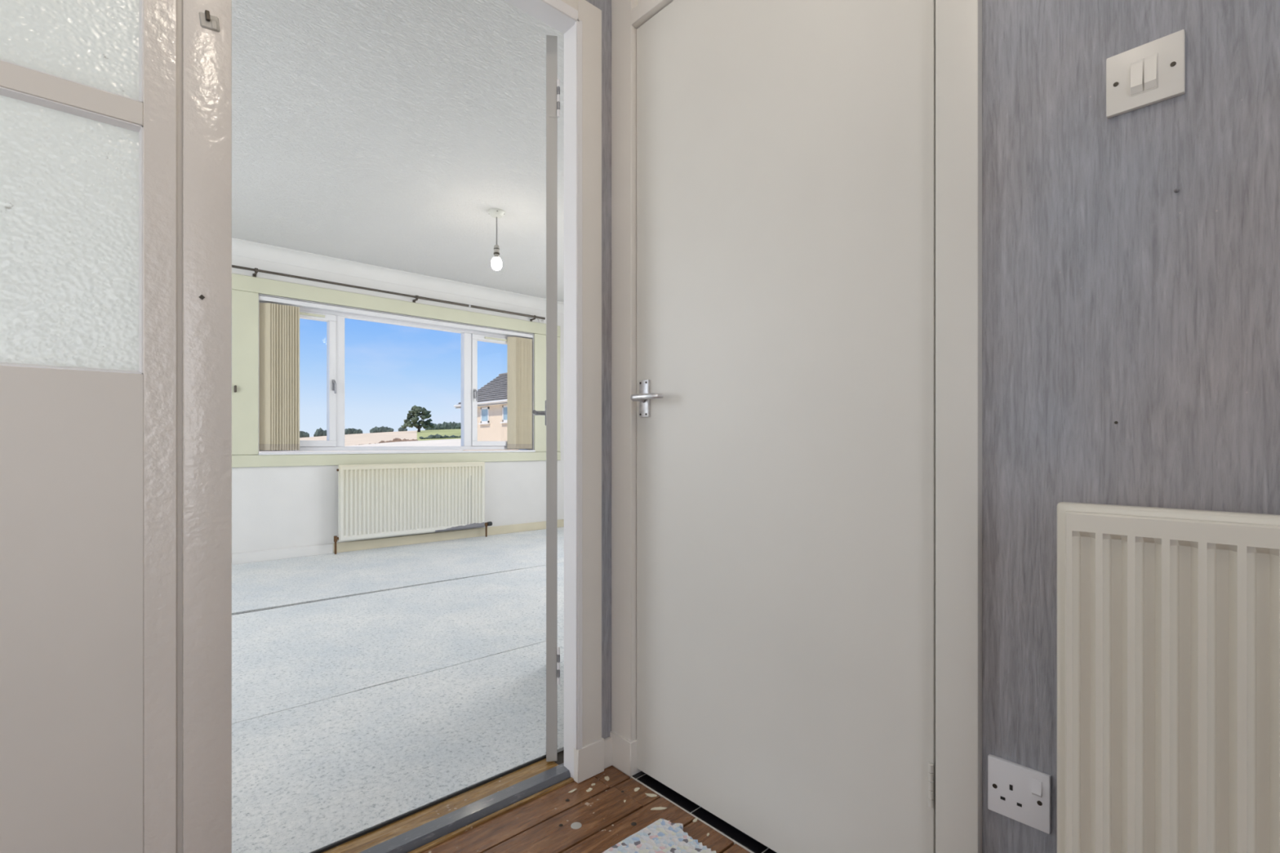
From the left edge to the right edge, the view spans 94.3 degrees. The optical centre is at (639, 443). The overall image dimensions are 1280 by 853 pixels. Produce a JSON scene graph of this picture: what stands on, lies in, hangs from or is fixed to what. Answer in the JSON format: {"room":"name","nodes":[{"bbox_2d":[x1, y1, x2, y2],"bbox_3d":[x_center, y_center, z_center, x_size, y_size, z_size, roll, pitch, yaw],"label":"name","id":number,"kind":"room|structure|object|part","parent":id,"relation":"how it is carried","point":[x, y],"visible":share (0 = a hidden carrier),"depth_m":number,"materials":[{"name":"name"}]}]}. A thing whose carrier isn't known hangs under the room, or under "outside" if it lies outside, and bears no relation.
{"room":"entryway","nodes":[
{"label":"entryway","id":0,"kind":"room"},
{"bbox_2d":[299,431,417,445],"bbox_3d":[-275.628,-1.927,149.813,590.611,13.646,447.346,0,0,-42],"label":"ground stubble","id":1,"kind":"structure","parent":0,"point":[372,437],"depth_m":205.34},
{"bbox_2d":[299,431,309,437],"bbox_3d":[-207.106,-5.132,362.993,8.761,5.590,4.395,0,0,-42],"label":"hedge","id":2,"kind":"object","parent":1,"relation":"on","point":[302,434],"visible":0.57,"depth_m":362.50,"materials":[{"name":"green plant"}]},
{"bbox_2d":[313,427,326,436],"bbox_3d":[-197.869,-6.591,368.139,8.300,7.162,4.987,0,0,-42],"label":"hedge","id":3,"kind":"object","parent":1,"relation":"on","point":[318,433],"visible":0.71,"depth_m":366.77,"materials":[{"name":"green plant"}]},
{"bbox_2d":[344,428,362,434],"bbox_3d":[-183.278,-7.122,375.591,13.599,5.600,6.043,0,0,-42],"label":"hedge","id":4,"kind":"object","parent":1,"relation":"on","point":[347,431],"visible":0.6,"depth_m":375.01,"materials":[{"name":"green plant"}]},
{"bbox_2d":[369,426,393,433],"bbox_3d":[-166.674,-8.705,383.288,14.031,5.545,7.222,0,0,-42],"label":"hedge","id":5,"kind":"object","parent":1,"relation":"on","point":[376,429],"visible":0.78,"depth_m":381.94,"materials":[{"name":"green plant"}]},
{"bbox_2d":[398,426,407,431],"bbox_3d":[-155.057,-9.424,387.985,5.686,4.448,4.257,0,0,-42],"label":"hedge","id":6,"kind":"object","parent":1,"relation":"on","point":[400,428],"visible":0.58,"depth_m":386.73,"materials":[{"name":"green plant"}]},
{"bbox_2d":[231,0,564,302],"bbox_3d":[-1.365,-1.564,3.454,6.070,0.150,4.254,0,0,-42],"label":"ceiling","id":7,"kind":"structure","parent":0,"point":[381,133],"depth_m":2.84,"materials":[{"name":"white paint"}]},
{"bbox_2d":[488,208,504,270],"bbox_3d":[-0.918,-1.301,3.799,0.104,0.376,0.104,0,0,-42],"label":"pendant light","id":8,"kind":"object","parent":7,"relation":"hanging from","point":[496,263],"visible":1,"depth_m":3.78,"materials":[{"name":"white plastic"}]},
{"bbox_3d":[-0.918,-1.150,3.799,0.068,0.076,0.068,0,0,-42],"label":"bulb","id":9,"kind":"part","parent":8,"relation":"part of","materials":[{"name":"white glass"}]},
{"bbox_2d":[231,254,564,553],"bbox_3d":[-2.662,-0.296,4.879,5.870,2.385,0.300,0,0,-42],"label":"wall","id":10,"kind":"structure","parent":0,"point":[281,507],"depth_m":4.78,"materials":[{"name":"white paint"}]},
{"bbox_2d":[231,543,333,564],"bbox_3d":[-3.609,0.852,3.802,3.020,0.088,0.018,0,0,-42],"label":"baseboard","id":11,"kind":"structure","parent":10,"relation":"attached to","point":[311,550],"depth_m":4.56,"materials":[{"name":"white paint"}]},
{"bbox_2d":[231,264,545,322],"bbox_3d":[-2.140,-1.269,5.090,3.085,0.074,0.090,0,0,-42],"label":"pole","id":12,"kind":"object","parent":10,"relation":"attached to","point":[256,270],"visible":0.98,"depth_m":5.05,"materials":[{"name":"brown metal"}]},
{"bbox_2d":[258,300,528,451],"bbox_3d":[-2.049,-0.538,5.361,2.428,1.192,0.122,0,0,-42],"label":"window","id":13,"kind":"structure","parent":10,"relation":"attached to","point":[335,320],"depth_m":5.07,"materials":[{"name":"white plastic"}]},
{"bbox_2d":[299,311,324,317],"bbox_3d":[-2.700,-1.040,4.733,0.340,0.018,0.011,0,0,-42],"label":"vent","id":14,"kind":"object","parent":13,"relation":"attached to","point":[302,314],"depth_m":4.79,"materials":[{"name":"white plastic"}]},
{"bbox_3d":[-2.515,-0.471,4.882,0.042,0.115,0.023,0,0,40],"label":"handle","id":15,"kind":"part","parent":13,"relation":"part of","materials":[{"name":"metal"}]},
{"bbox_3d":[-1.585,-0.471,5.728,0.042,0.115,0.023,0,0,40],"label":"handle","id":16,"kind":"part","parent":13,"relation":"part of","materials":[{"name":"metal"}]},
{"bbox_2d":[484,336,506,341],"bbox_3d":[-1.393,-1.040,5.922,0.340,0.018,0.011,0,0,-42],"label":"vent","id":17,"kind":"object","parent":13,"relation":"attached to","point":[486,338],"depth_m":5.89,"materials":[{"name":"white plastic"}]},
{"bbox_2d":[258,295,533,450],"bbox_3d":[-2.005,-0.537,5.312,2.404,1.174,0.068,0,0,-42],"label":"vertical blind","id":18,"kind":"object","parent":10,"relation":"attached to","point":[278,324],"visible":1,"depth_m":4.63,"materials":[{"name":"beige fabric"}]},
{"bbox_3d":[-2.002,-1.107,5.309,2.404,0.034,0.041,0,0,-42],"label":"head rail","id":19,"kind":"part","parent":18,"relation":"part of","materials":[{"name":"white plastic"}]},
{"bbox_2d":[231,273,560,467],"bbox_3d":[-1.995,-0.539,5.312,3.040,1.426,0.127,0,0,-42],"label":"window surround","id":20,"kind":"object","parent":10,"relation":"attached to","point":[246,290],"visible":0.65,"depth_m":4.79,"materials":[{"name":"white paint"}]},
{"bbox_2d":[258,449,535,454],"bbox_3d":[-2.005,0.074,5.311,2.420,0.020,0.115,0,0,-42],"label":"window sill","id":21,"kind":"structure","parent":10,"relation":"attached to","point":[507,451],"depth_m":5.09,"materials":[{"name":"white plastic"}]},
{"bbox_2d":[231,237,564,314],"bbox_3d":[-2.529,-1.441,4.734,5.870,0.100,0.097,0,0,-42],"label":"cove","id":22,"kind":"object","parent":10,"relation":"attached to","point":[240,247],"visible":0.48,"depth_m":5.03,"materials":[{"name":"white paint"}]},
{"bbox_2d":[333,462,492,554],"bbox_3d":[-1.958,0.528,5.248,1.396,0.716,0.100,0,0,-42],"label":"radiator","id":23,"kind":"object","parent":10,"relation":"attached to","point":[379,500],"visible":1,"depth_m":5.15,"materials":[{"name":"metal"}]},
{"bbox_2d":[333,519,564,553],"bbox_3d":[-1.438,0.852,5.778,2.850,0.088,0.018,0,0,-42],"label":"baseboard","id":24,"kind":"structure","parent":10,"relation":"attached to","point":[348,546],"depth_m":5.38,"materials":[{"name":"beige paint"}]},
{"bbox_2d":[417,429,461,440],"bbox_3d":[35.648,-7.464,372.317,470.319,15.280,463.527,0,0,-42],"label":"pasture","id":25,"kind":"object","parent":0,"point":[424,433],"visible":0.01,"depth_m":221.81,"materials":[{"name":"green plant"}]},
{"bbox_2d":[400,404,434,431],"bbox_3d":[-105.188,-11.765,281.100,13.934,13.266,12.931,0,0,-42],"label":"oak tree","id":26,"kind":"object","parent":25,"relation":"on","point":[424,414],"visible":1,"depth_m":278.89,"materials":[{"name":"green plant"}]},
{"bbox_2d":[418,433,461,439],"bbox_3d":[-47.529,-1.680,142.190,9.339,1.470,4.280,0,0,-42],"label":"hedge","id":27,"kind":"object","parent":25,"relation":"on","point":[437,436],"visible":0.95,"depth_m":141.68,"materials":[{"name":"green plant"}]},
{"bbox_2d":[425,421,461,430],"bbox_3d":[-129.272,-11.247,397.351,25.658,7.635,13.439,0,0,-42],"label":"hedge","id":28,"kind":"object","parent":25,"relation":"on","point":[445,425],"visible":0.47,"depth_m":396.19,"materials":[{"name":"green plant"}]},
{"bbox_2d":[231,597,776,852],"bbox_3d":[-0.087,0.965,2.050,5.870,0.142,7.750,0,0,-42],"label":"floor","id":29,"kind":"structure","parent":0,"point":[593,815],"depth_m":1.41,"materials":[{"name":"brown wood"}]},
{"bbox_2d":[231,636,564,852],"bbox_3d":[-0.272,0.891,2.252,5.810,0.010,0.830,0,0,-42],"label":"carpet","id":30,"kind":"object","parent":29,"relation":"on","point":[309,778],"visible":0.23,"depth_m":1.73,"materials":[{"name":"grey carpet"}]},
{"bbox_2d":[231,562,564,724],"bbox_3d":[-1.026,0.891,3.081,5.810,0.010,1.443,0,0,-42],"label":"carpet","id":31,"kind":"object","parent":29,"relation":"on","point":[285,658],"visible":0.3,"depth_m":2.76,"materials":[{"name":"grey carpet"}]},
{"bbox_2d":[231,527,564,614],"bbox_3d":[-2.016,0.891,4.169,5.810,0.010,1.579,0,0,-42],"label":"carpet","id":32,"kind":"object","parent":29,"relation":"on","point":[256,586],"visible":0.52,"depth_m":4.19,"materials":[{"name":"grey carpet"}]},
{"bbox_2d":[322,758,558,852],"bbox_3d":[-0.539,0.905,1.386,0.821,0.022,0.089,0,0,-42],"label":"board","id":33,"kind":"object","parent":29,"relation":"on","point":[362,843],"visible":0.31,"depth_m":1.45,"materials":[{"name":"beige wood"}]},
{"bbox_2d":[311,755,546,852],"bbox_3d":[-0.568,0.892,1.418,0.821,0.008,0.006,0,0,-42],"label":"strip","id":34,"kind":"object","parent":33,"relation":"on","point":[398,818],"visible":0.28,"depth_m":1.45,"materials":[{"name":"black plastic"}]},
{"bbox_2d":[408,777,573,852],"bbox_3d":[-0.477,0.904,1.314,0.816,0.024,0.012,0,0,-42],"label":"trim strip","id":35,"kind":"object","parent":29,"relation":"on","point":[531,797],"visible":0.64,"depth_m":1.42,"materials":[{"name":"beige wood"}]},
{"bbox_2d":[602,818,715,852],"bbox_3d":[0.054,0.891,1.149,0.386,0.008,0.390,0,0,-42],"label":"foam offcut","id":36,"kind":"object","parent":29,"relation":"on","point":[662,836],"visible":1,"depth_m":1.32,"materials":[{"name":"plastic"}]},
{"bbox_2d":[586,0,611,738],"bbox_3d":[-0.958,-0.296,0.890,2.381,2.385,0.035,0,0,-42],"label":"wall","id":37,"kind":"structure","parent":0,"point":[605,6],"depth_m":1.65,"materials":[{"name":"grey paint"}]},
{"bbox_2d":[532,35,559,761],"bbox_3d":[-0.326,-0.127,2.012,0.089,2.023,0.753,0,0,-9],"label":"door","id":38,"kind":"structure","parent":37,"relation":"attached to","point":[553,83],"depth_m":1.65,"materials":[{"name":"paint"}]},
{"bbox_3d":[-0.401,-0.120,2.289,0.046,0.018,0.110,0,0,14],"label":"lever","id":39,"kind":"part","parent":38,"relation":"part of","materials":[{"name":"metal"}]},
{"bbox_3d":[-0.369,-0.121,2.332,0.009,0.098,0.033,0,0,-9],"label":"handle plate","id":40,"kind":"part","parent":38,"relation":"part of","materials":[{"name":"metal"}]},
{"bbox_2d":[504,0,604,783],"bbox_3d":[-0.700,-0.145,1.119,1.570,2.082,0.070,0,0,-42],"label":"doorway","id":41,"kind":"structure","parent":37,"relation":"attached to","point":[580,21],"depth_m":1.59,"materials":[{"name":"beige paint"}]},
{"bbox_2d":[0,0,182,852],"bbox_3d":[-1.058,-0.109,0.803,0.695,2.010,0.072,0,0,-42],"label":"door","id":42,"kind":"structure","parent":41,"relation":"attached to","point":[91,91],"depth_m":0.93,"materials":[{"name":"beige paint"}]},
{"bbox_3d":[-1.031,-0.765,0.800,0.550,0.407,0.005,0,0,-42],"label":"glass pane","id":43,"kind":"part","parent":42,"relation":"part of","materials":[{"name":"white"}]},
{"bbox_3d":[-1.031,-0.319,0.800,0.550,0.406,0.005,0,0,-42],"label":"glass pane","id":44,"kind":"part","parent":42,"relation":"part of","materials":[{"name":"white"}]},
{"bbox_3d":[-1.034,0.385,0.804,0.552,0.998,0.042,0,0,-42],"label":"panel","id":45,"kind":"part","parent":42,"relation":"part of","materials":[{"name":"beige paint"}]},
{"bbox_2d":[182,0,570,852],"bbox_3d":[-0.490,-0.124,1.316,0.838,2.040,0.085,0,0,-42],"label":"door frame","id":46,"kind":"structure","parent":41,"relation":"attached to","point":[206,24],"depth_m":1.03,"materials":[{"name":"white wood"}]},
{"bbox_3d":[-0.750,-0.735,1.034,0.030,0.027,0.006,0,0,-42],"label":"catch plate","id":47,"kind":"part","parent":46,"relation":"part of","materials":[{"name":"grey plastic"}]},
{"bbox_3d":[-0.139,-0.189,1.601,0.080,1.994,0.015,0,0,-42],"label":"architrave","id":48,"kind":"part","parent":41,"relation":"part of","materials":[{"name":"beige paint"}]},
{"bbox_2d":[604,736,612,768],"bbox_3d":[-0.093,0.857,1.645,0.036,0.078,0.012,0,0,-42],"label":"baseboard","id":49,"kind":"structure","parent":37,"relation":"attached to","point":[607,741],"depth_m":1.64,"materials":[{"name":"beige paint"}]},
{"bbox_2d":[982,0,1279,852],"bbox_3d":[1.491,-0.296,0.040,0.100,2.385,2.652,0,0,-42],"label":"wall","id":50,"kind":"structure","parent":0,"point":[1111,294],"depth_m":0.87,"materials":[{"name":"grey paper"}]},
{"bbox_2d":[630,0,935,852],"bbox_3d":[0.244,-0.123,1.315,0.094,2.009,0.779,0,0,-42],"label":"door","id":51,"kind":"structure","parent":50,"relation":"in","point":[784,397],"depth_m":1.26,"materials":[{"name":"paint"}]},
{"bbox_3d":[0.012,-0.120,1.581,0.008,0.100,0.036,0,0,-42],"label":"handle plate","id":52,"kind":"part","parent":51,"relation":"part of","materials":[{"name":"metal"}]},
{"bbox_3d":[0.022,-0.120,1.528,0.053,0.017,0.110,0,0,-42],"label":"lever","id":53,"kind":"part","parent":51,"relation":"part of","materials":[{"name":"metal"}]},
{"bbox_2d":[609,0,982,852],"bbox_3d":[0.255,-0.296,1.334,0.066,2.385,0.940,0,0,-42],"label":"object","id":54,"kind":"object","parent":50,"relation":"attached to","point":[958,23],"visible":0.76,"depth_m":1.00,"materials":[{"name":"beige paint"}]},
{"bbox_3d":[0.263,-1.151,1.330,0.060,0.042,0.788,0,0,-42],"label":"head rail","id":55,"kind":"part","parent":54,"relation":"part of","materials":[{"name":"beige paint"}]},
{"bbox_2d":[987,754,1051,834],"bbox_3d":[0.598,0.552,0.938,0.013,0.088,0.086,0,0,-42],"label":"wall socket","id":56,"kind":"object","parent":50,"relation":"attached to","point":[1019,793],"visible":1,"depth_m":0.94,"materials":[{"name":"white plastic"}]},
{"bbox_2d":[1106,29,1185,118],"bbox_3d":[0.700,-0.513,0.824,0.015,0.085,0.084,0,0,-42],"label":"light switch","id":57,"kind":"object","parent":50,"relation":"attached to","point":[1153,72],"visible":1,"depth_m":0.82,"materials":[{"name":"white plastic"}]},
{"bbox_2d":[1057,502,1279,852],"bbox_3d":[0.918,0.489,0.525,0.094,0.814,0.983,0,0,-42],"label":"radiator","id":58,"kind":"object","parent":50,"relation":"attached to","point":[1168,620],"visible":1,"depth_m":0.74,"materials":[{"name":"beige metal"}]},
{"label":"outside","id":59,"kind":"structure","parent":0,"visible":0},
{"bbox_2d":[258,439,461,452],"bbox_3d":[-30.030,0.196,51.855,203.099,6.600,114.871,0,0,-42],"label":"ground","id":60,"kind":"structure","parent":59,"point":[445,442],"depth_m":90.69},
{"bbox_2d":[359,438,417,444],"bbox_3d":[-44.159,-0.250,103.826,9.777,1.594,3.752,0,0,-42],"label":"hedge","id":61,"kind":"object","parent":60,"relation":"on","point":[394,439],"visible":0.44,"depth_m":104.16,"materials":[{"name":"plant"}]},
{"bbox_2d":[453,373,506,450],"bbox_3d":[-4.431,-0.869,37.577,7.075,8.730,18.150,0,0,-42],"label":"house","id":62,"kind":"structure","parent":60,"relation":"on","point":[491,397],"depth_m":39.19,"materials":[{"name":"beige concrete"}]},
{"bbox_3d":[-10.324,-1.914,39.570,0.030,0.800,0.870,0,0,-42],"label":"pane","id":63,"kind":"part","parent":62,"relation":"part of","materials":[{"name":"blue glass"}]},
{"bbox_3d":[-8.365,-1.914,37.417,0.030,0.800,0.870,0,0,-42],"label":"pane","id":64,"kind":"part","parent":62,"relation":"part of","materials":[{"name":"blue glass"}]}
]}

